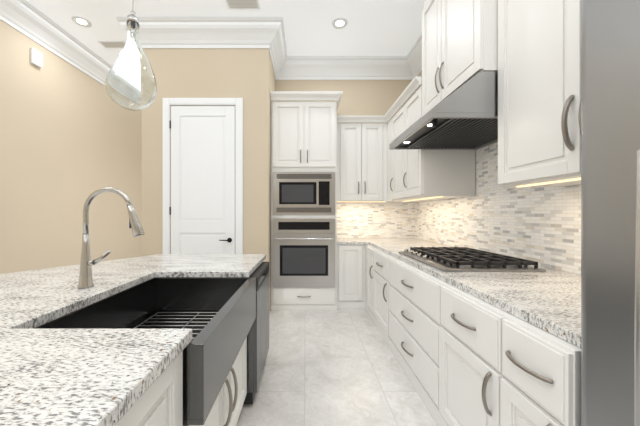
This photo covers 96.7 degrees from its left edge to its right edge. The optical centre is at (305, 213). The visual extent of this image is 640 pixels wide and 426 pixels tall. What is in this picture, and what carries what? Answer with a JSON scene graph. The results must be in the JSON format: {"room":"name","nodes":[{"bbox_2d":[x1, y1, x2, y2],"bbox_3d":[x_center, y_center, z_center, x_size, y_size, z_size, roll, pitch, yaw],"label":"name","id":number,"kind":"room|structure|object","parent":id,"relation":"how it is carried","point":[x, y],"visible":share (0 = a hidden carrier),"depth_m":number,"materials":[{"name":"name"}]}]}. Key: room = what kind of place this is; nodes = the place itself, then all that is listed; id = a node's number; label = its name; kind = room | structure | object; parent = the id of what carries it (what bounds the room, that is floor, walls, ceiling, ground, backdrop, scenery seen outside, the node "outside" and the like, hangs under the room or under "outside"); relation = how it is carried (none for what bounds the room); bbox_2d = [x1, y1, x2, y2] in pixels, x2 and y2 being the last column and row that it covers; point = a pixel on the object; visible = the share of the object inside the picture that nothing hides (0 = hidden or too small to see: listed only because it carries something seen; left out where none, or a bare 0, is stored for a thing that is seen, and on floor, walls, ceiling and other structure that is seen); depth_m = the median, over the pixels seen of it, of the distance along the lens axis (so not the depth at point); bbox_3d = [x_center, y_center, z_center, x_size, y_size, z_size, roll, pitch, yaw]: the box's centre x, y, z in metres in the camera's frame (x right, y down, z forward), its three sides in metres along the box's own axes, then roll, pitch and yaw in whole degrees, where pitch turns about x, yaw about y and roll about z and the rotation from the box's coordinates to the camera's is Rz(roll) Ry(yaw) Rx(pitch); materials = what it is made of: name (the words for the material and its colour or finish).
{"room":"kitchen","nodes":[
{"label":"kitchen","id":0,"kind":"room"},
{"bbox_2d":[0,20,141,273],"bbox_3d":[-3.360,-0.540,1.950,0.120,3.660,9.340,0,0,0],"label":"wall","id":1,"kind":"structure","parent":0,"point":[70,138],"depth_m":3.79,"materials":[{"name":"paint"}]},
{"bbox_2d":[30,48,42,67],"bbox_3d":[-3.281,-1.900,3.465,0.033,0.180,0.130,0,0,0],"label":"sensor","id":2,"kind":"object","parent":1,"relation":"attached to","point":[36,57],"visible":1,"depth_m":3.45,"materials":[{"name":"white plastic"}]},
{"bbox_2d":[0,0,111,85],"bbox_3d":[-3.202,-2.234,1.950,0.195,0.268,9.100,0,0,0],"label":"crown molding","id":3,"kind":"structure","parent":1,"relation":"attached to","point":[29,20],"depth_m":3.58,"materials":[{"name":"white wood"}]},
{"bbox_2d":[142,49,275,312],"bbox_3d":[-1.280,-0.540,5.055,1.610,3.660,2.890,0,0,0],"label":"wall","id":4,"kind":"structure","parent":0,"point":[247,76],"depth_m":3.61,"materials":[{"name":"paint"}]},
{"bbox_2d":[116,17,126,31],"bbox_3d":[-2.183,-2.234,4.958,0.195,0.268,3.085,0,0,0],"label":"crown molding","id":5,"kind":"structure","parent":4,"relation":"attached to","point":[122,20],"depth_m":3.44,"materials":[{"name":"white wood"}]},
{"bbox_2d":[163,98,242,253],"bbox_3d":[-1.305,-0.087,3.572,1.010,2.755,0.072,0,0,0],"label":"pantry door","id":6,"kind":"structure","parent":4,"relation":"in","point":[205,210],"depth_m":3.59,"materials":[{"name":"white wood"}]},
{"bbox_2d":[138,17,283,51],"bbox_3d":[-1.175,-2.234,3.512,1.790,0.268,0.195,0,0,0],"label":"crown molding","id":7,"kind":"structure","parent":4,"relation":"attached to","point":[154,32],"depth_m":3.51,"materials":[{"name":"white wood"}]},
{"bbox_2d":[269,32,287,75],"bbox_3d":[-0.378,-2.234,3.925,0.195,0.268,0.630,0,0,0],"label":"crown molding","id":8,"kind":"structure","parent":4,"relation":"attached to","point":[279,60],"depth_m":4.16,"materials":[{"name":"white wood"}]},
{"bbox_2d":[26,0,425,65],"bbox_3d":[-0.800,-2.400,1.950,5.240,0.060,9.340,0,0,0],"label":"ceiling","id":9,"kind":"structure","parent":0,"point":[383,28],"depth_m":3.45,"materials":[{"name":"white paint"}]},
{"bbox_2d":[71,16,91,26],"bbox_3d":[-2.760,-2.363,3.500,0.195,0.010,0.195,0,0,-9],"label":"recessed light","id":10,"kind":"object","parent":9,"relation":"in","point":[80,21],"depth_m":3.49,"materials":[{"name":"white"}]},
{"bbox_2d":[98,41,125,47],"bbox_3d":[-2.670,-2.362,3.970,0.360,0.011,0.160,0,0,0],"label":"ceiling vent","id":11,"kind":"object","parent":9,"relation":"in","point":[107,44],"depth_m":3.95,"materials":[{"name":"white metal"}]},
{"bbox_2d":[105,0,156,110],"bbox_3d":[-0.900,-1.459,1.484,0.242,1.818,0.240,0,0,0],"label":"glass pendant light","id":12,"kind":"object","parent":9,"relation":"hanging from","point":[130,82],"visible":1,"depth_m":1.42,"materials":[{"name":"clear glass"}]},
{"bbox_2d":[225,0,259,9],"bbox_3d":[-0.710,-2.362,3.200,0.360,0.011,0.160,0,0,0],"label":"ceiling vent","id":13,"kind":"object","parent":9,"relation":"in","point":[242,4],"depth_m":3.20,"materials":[{"name":"white metal"}]},
{"bbox_2d":[332,18,347,28],"bbox_3d":[0.420,-2.363,3.530,0.195,0.010,0.195,0,0,-6],"label":"recessed light","id":14,"kind":"object","parent":9,"relation":"in","point":[339,23],"depth_m":3.53,"materials":[{"name":"white"}]},
{"bbox_2d":[236,309,437,425],"bbox_3d":[-0.800,1.320,1.950,5.240,0.060,9.340,0,0,0],"label":"floor","id":15,"kind":"structure","parent":0,"point":[340,367],"depth_m":2.23,"materials":[{"name":"tile"}]},
{"bbox_2d":[115,351,198,425],"bbox_3d":[-0.844,0.853,0.321,0.914,0.876,1.322,0,0,0],"label":"base cabinet","id":16,"kind":"object","parent":15,"relation":"on","point":[159,402],"depth_m":0.78,"materials":[{"name":"white paint"}]},
{"bbox_2d":[0,254,265,425],"bbox_3d":[-1.411,0.395,1.150,2.078,0.039,3.020,0,0,0],"label":"countertop","id":17,"kind":"structure","parent":16,"relation":"on","point":[78,377],"depth_m":0.81,"materials":[{"name":"stone"}]},
{"bbox_2d":[77,187,144,288],"bbox_3d":[-0.998,0.118,1.460,0.332,0.512,0.068,0,0,0],"label":"faucet","id":18,"kind":"object","parent":17,"relation":"on","point":[85,272],"visible":1,"depth_m":1.45,"materials":[{"name":"silver metal"}]},
{"bbox_2d":[34,278,255,424],"bbox_3d":[-0.665,0.548,1.390,0.675,0.260,0.956,0,0,0],"label":"sink","id":19,"kind":"object","parent":17,"relation":"in","point":[217,316],"visible":0.44,"depth_m":1.46,"materials":[{"name":"black metal"}]},
{"bbox_2d":[199,275,250,425],"bbox_3d":[-0.844,0.853,1.357,0.914,0.876,1.045,0,0,0],"label":"base cabinet","id":20,"kind":"object","parent":15,"relation":"on","point":[235,392],"depth_m":1.55,"materials":[{"name":"white paint"}]},
{"bbox_2d":[251,267,258,380],"bbox_3d":[-0.865,0.853,2.201,0.870,0.876,0.642,0,0,0],"label":"base cabinet","id":21,"kind":"object","parent":15,"relation":"on","point":[255,326],"depth_m":1.89,"materials":[{"name":"white paint"}]},
{"bbox_2d":[270,91,342,309],"bbox_3d":[0.008,-0.160,4.081,0.952,2.900,0.740,0,0,0],"label":"tall cabinet","id":22,"kind":"object","parent":15,"relation":"on","point":[303,205],"visible":1,"depth_m":3.80,"materials":[{"name":"white paint"}]},
{"bbox_2d":[337,245,364,308],"bbox_3d":[0.615,0.853,4.154,0.397,0.876,0.593,0,0,0],"label":"base cabinet","id":23,"kind":"object","parent":15,"relation":"on","point":[350,258],"depth_m":3.86,"materials":[{"name":"white paint"}]},
{"bbox_2d":[365,245,376,313],"bbox_3d":[1.240,0.853,3.465,0.897,0.876,0.380,0,0,0],"label":"base cabinet","id":24,"kind":"object","parent":15,"relation":"on","point":[367,247],"depth_m":3.76,"materials":[{"name":"white paint"}]},
{"bbox_2d":[369,249,384,339],"bbox_3d":[1.240,0.853,3.068,0.897,0.876,0.655,0,0,0],"label":"base cabinet","id":25,"kind":"object","parent":15,"relation":"on","point":[376,256],"depth_m":3.17,"materials":[{"name":"white paint"}]},
{"bbox_2d":[385,253,441,423],"bbox_3d":[1.240,0.853,2.217,0.897,0.876,1.176,0,0,0],"label":"base cabinet","id":26,"kind":"object","parent":15,"relation":"on","point":[410,292],"depth_m":2.10,"materials":[{"name":"white paint"}]},
{"bbox_2d":[437,281,490,425],"bbox_3d":[1.240,0.853,1.397,0.897,0.876,0.596,0,0,0],"label":"base cabinet","id":27,"kind":"object","parent":15,"relation":"on","point":[463,358],"depth_m":1.47,"materials":[{"name":"white paint"}]},
{"bbox_2d":[485,305,580,425],"bbox_3d":[1.240,0.853,1.046,0.897,0.876,0.368,0,0,0],"label":"base cabinet","id":28,"kind":"object","parent":15,"relation":"on","point":[533,375],"depth_m":1.02,"materials":[{"name":"white paint"}]},
{"bbox_2d":[337,238,580,347],"bbox_3d":[1.058,0.395,2.658,1.281,0.039,3.591,0,0,0],"label":"countertop","id":29,"kind":"structure","parent":28,"relation":"on","point":[549,300],"depth_m":1.43,"materials":[{"name":"stone"}]},
{"bbox_2d":[399,247,545,271],"bbox_3d":[1.222,0.342,2.285,0.665,0.065,0.890,0,0,0],"label":"cooktop","id":30,"kind":"object","parent":29,"relation":"in","point":[455,259],"visible":1,"depth_m":2.00,"materials":[{"name":"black metal"}]},
{"bbox_2d":[581,0,639,425],"bbox_3d":[1.210,0.180,0.356,0.955,2.220,0.992,0,0,0],"label":"refrigerator","id":31,"kind":"object","parent":15,"relation":"on","point":[610,212],"visible":1,"depth_m":0.75,"materials":[{"name":"silver metal"}]},
{"bbox_2d":[276,80,414,202],"bbox_3d":[0.613,-0.540,4.515,2.175,3.660,0.120,0,0,0],"label":"wall","id":32,"kind":"structure","parent":0,"point":[369,97],"depth_m":4.46,"materials":[{"name":"paint"}]},
{"bbox_2d":[275,56,403,79],"bbox_3d":[0.512,-2.234,4.358,1.975,0.268,0.195,0,0,0],"label":"crown molding","id":33,"kind":"structure","parent":32,"relation":"attached to","point":[299,67],"depth_m":4.36,"materials":[{"name":"white wood"}]},
{"bbox_2d":[337,120,380,201],"bbox_3d":[0.796,-0.736,4.234,0.752,1.110,0.433,0,0,0],"label":"upper cabinet","id":34,"kind":"object","parent":32,"relation":"attached to","point":[358,141],"depth_m":4.02,"materials":[{"name":"white paint"}]},
{"bbox_2d":[337,203,412,237],"bbox_3d":[1.048,0.098,4.449,1.260,0.552,0.008,0,0,0],"label":"backsplash","id":35,"kind":"structure","parent":32,"relation":"attached to","point":[354,220],"depth_m":4.44,"materials":[{"name":"tile"}]},
{"bbox_2d":[415,71,576,201],"bbox_3d":[1.760,-0.540,1.950,0.120,3.660,9.340,0,0,0],"label":"wall","id":36,"kind":"structure","parent":0,"point":[420,74],"depth_m":2.85,"materials":[{"name":"paint"}]},
{"bbox_2d":[393,108,400,199],"bbox_3d":[1.419,-0.736,3.531,0.539,1.110,0.573,0,0,0],"label":"upper cabinet","id":37,"kind":"object","parent":36,"relation":"attached to","point":[397,118],"depth_m":3.61,"materials":[{"name":"white paint"}]},
{"bbox_2d":[381,116,428,201],"bbox_3d":[1.390,-0.736,3.897,0.598,1.110,0.286,0,0,0],"label":"upper cabinet","id":38,"kind":"object","parent":36,"relation":"attached to","point":[386,125],"depth_m":4.02,"materials":[{"name":"white paint"}]},
{"bbox_2d":[404,32,421,79],"bbox_3d":[1.602,-2.234,0.928,0.195,0.268,7.055,0,0,0],"label":"crown molding","id":39,"kind":"structure","parent":36,"relation":"attached to","point":[413,60],"depth_m":4.19,"materials":[{"name":"white wood"}]},
{"bbox_2d":[421,0,436,117],"bbox_3d":[1.419,-1.521,2.591,0.539,1.149,0.474,0,0,0],"label":"upper cabinet","id":40,"kind":"object","parent":36,"relation":"attached to","point":[429,13],"depth_m":2.66,"materials":[{"name":"white paint"}]},
{"bbox_2d":[401,84,474,199],"bbox_3d":[1.419,-0.736,3.104,0.539,1.110,0.543,0,0,0],"label":"upper cabinet","id":41,"kind":"object","parent":36,"relation":"attached to","point":[449,174],"depth_m":2.83,"materials":[{"name":"white paint"}]},
{"bbox_2d":[403,196,442,201],"bbox_3d":[1.373,-0.175,3.434,0.030,0.007,1.112,0,0,0],"label":"light strip","id":42,"kind":"object","parent":41,"relation":"attached to","point":[439,196],"depth_m":3.26,"materials":[{"name":"white plastic"}]},
{"bbox_2d":[437,0,496,104],"bbox_3d":[1.419,-1.521,2.179,0.539,1.149,0.613,0,0,0],"label":"upper cabinet","id":43,"kind":"object","parent":36,"relation":"attached to","point":[466,29],"depth_m":2.09,"materials":[{"name":"white paint"}]},
{"bbox_2d":[389,71,497,149],"bbox_3d":[1.258,-0.775,2.350,0.859,0.334,0.948,0,0,0],"label":"range hood","id":44,"kind":"object","parent":43,"relation":"attached to","point":[464,116],"visible":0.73,"depth_m":2.02,"materials":[{"name":"silver metal"}]},
{"bbox_2d":[413,142,580,274],"bbox_3d":[1.694,-0.130,2.632,0.008,1.008,3.641,0,0,0],"label":"backsplash","id":45,"kind":"structure","parent":36,"relation":"attached to","point":[541,226],"depth_m":2.39,"materials":[{"name":"tile"}]},
{"bbox_2d":[497,0,580,186],"bbox_3d":[1.472,-1.138,1.551,0.433,1.915,0.634,0,0,0],"label":"upper cabinet","id":46,"kind":"object","parent":36,"relation":"attached to","point":[529,51],"depth_m":1.61,"materials":[{"name":"white paint"}]},
{"bbox_2d":[516,178,580,186],"bbox_3d":[1.373,-0.175,1.365,0.030,0.007,0.946,0,0,0],"label":"light strip","id":47,"kind":"object","parent":46,"relation":"attached to","point":[575,179],"depth_m":1.58,"materials":[{"name":"white plastic"}]},
{"bbox_2d":[561,0,580,179],"bbox_3d":[1.472,-1.138,1.114,0.433,1.915,0.503,0,0,0],"label":"upper cabinet","id":48,"kind":"object","parent":36,"relation":"attached to","point":[570,9],"depth_m":1.34,"materials":[{"name":"white paint"}]}
]}

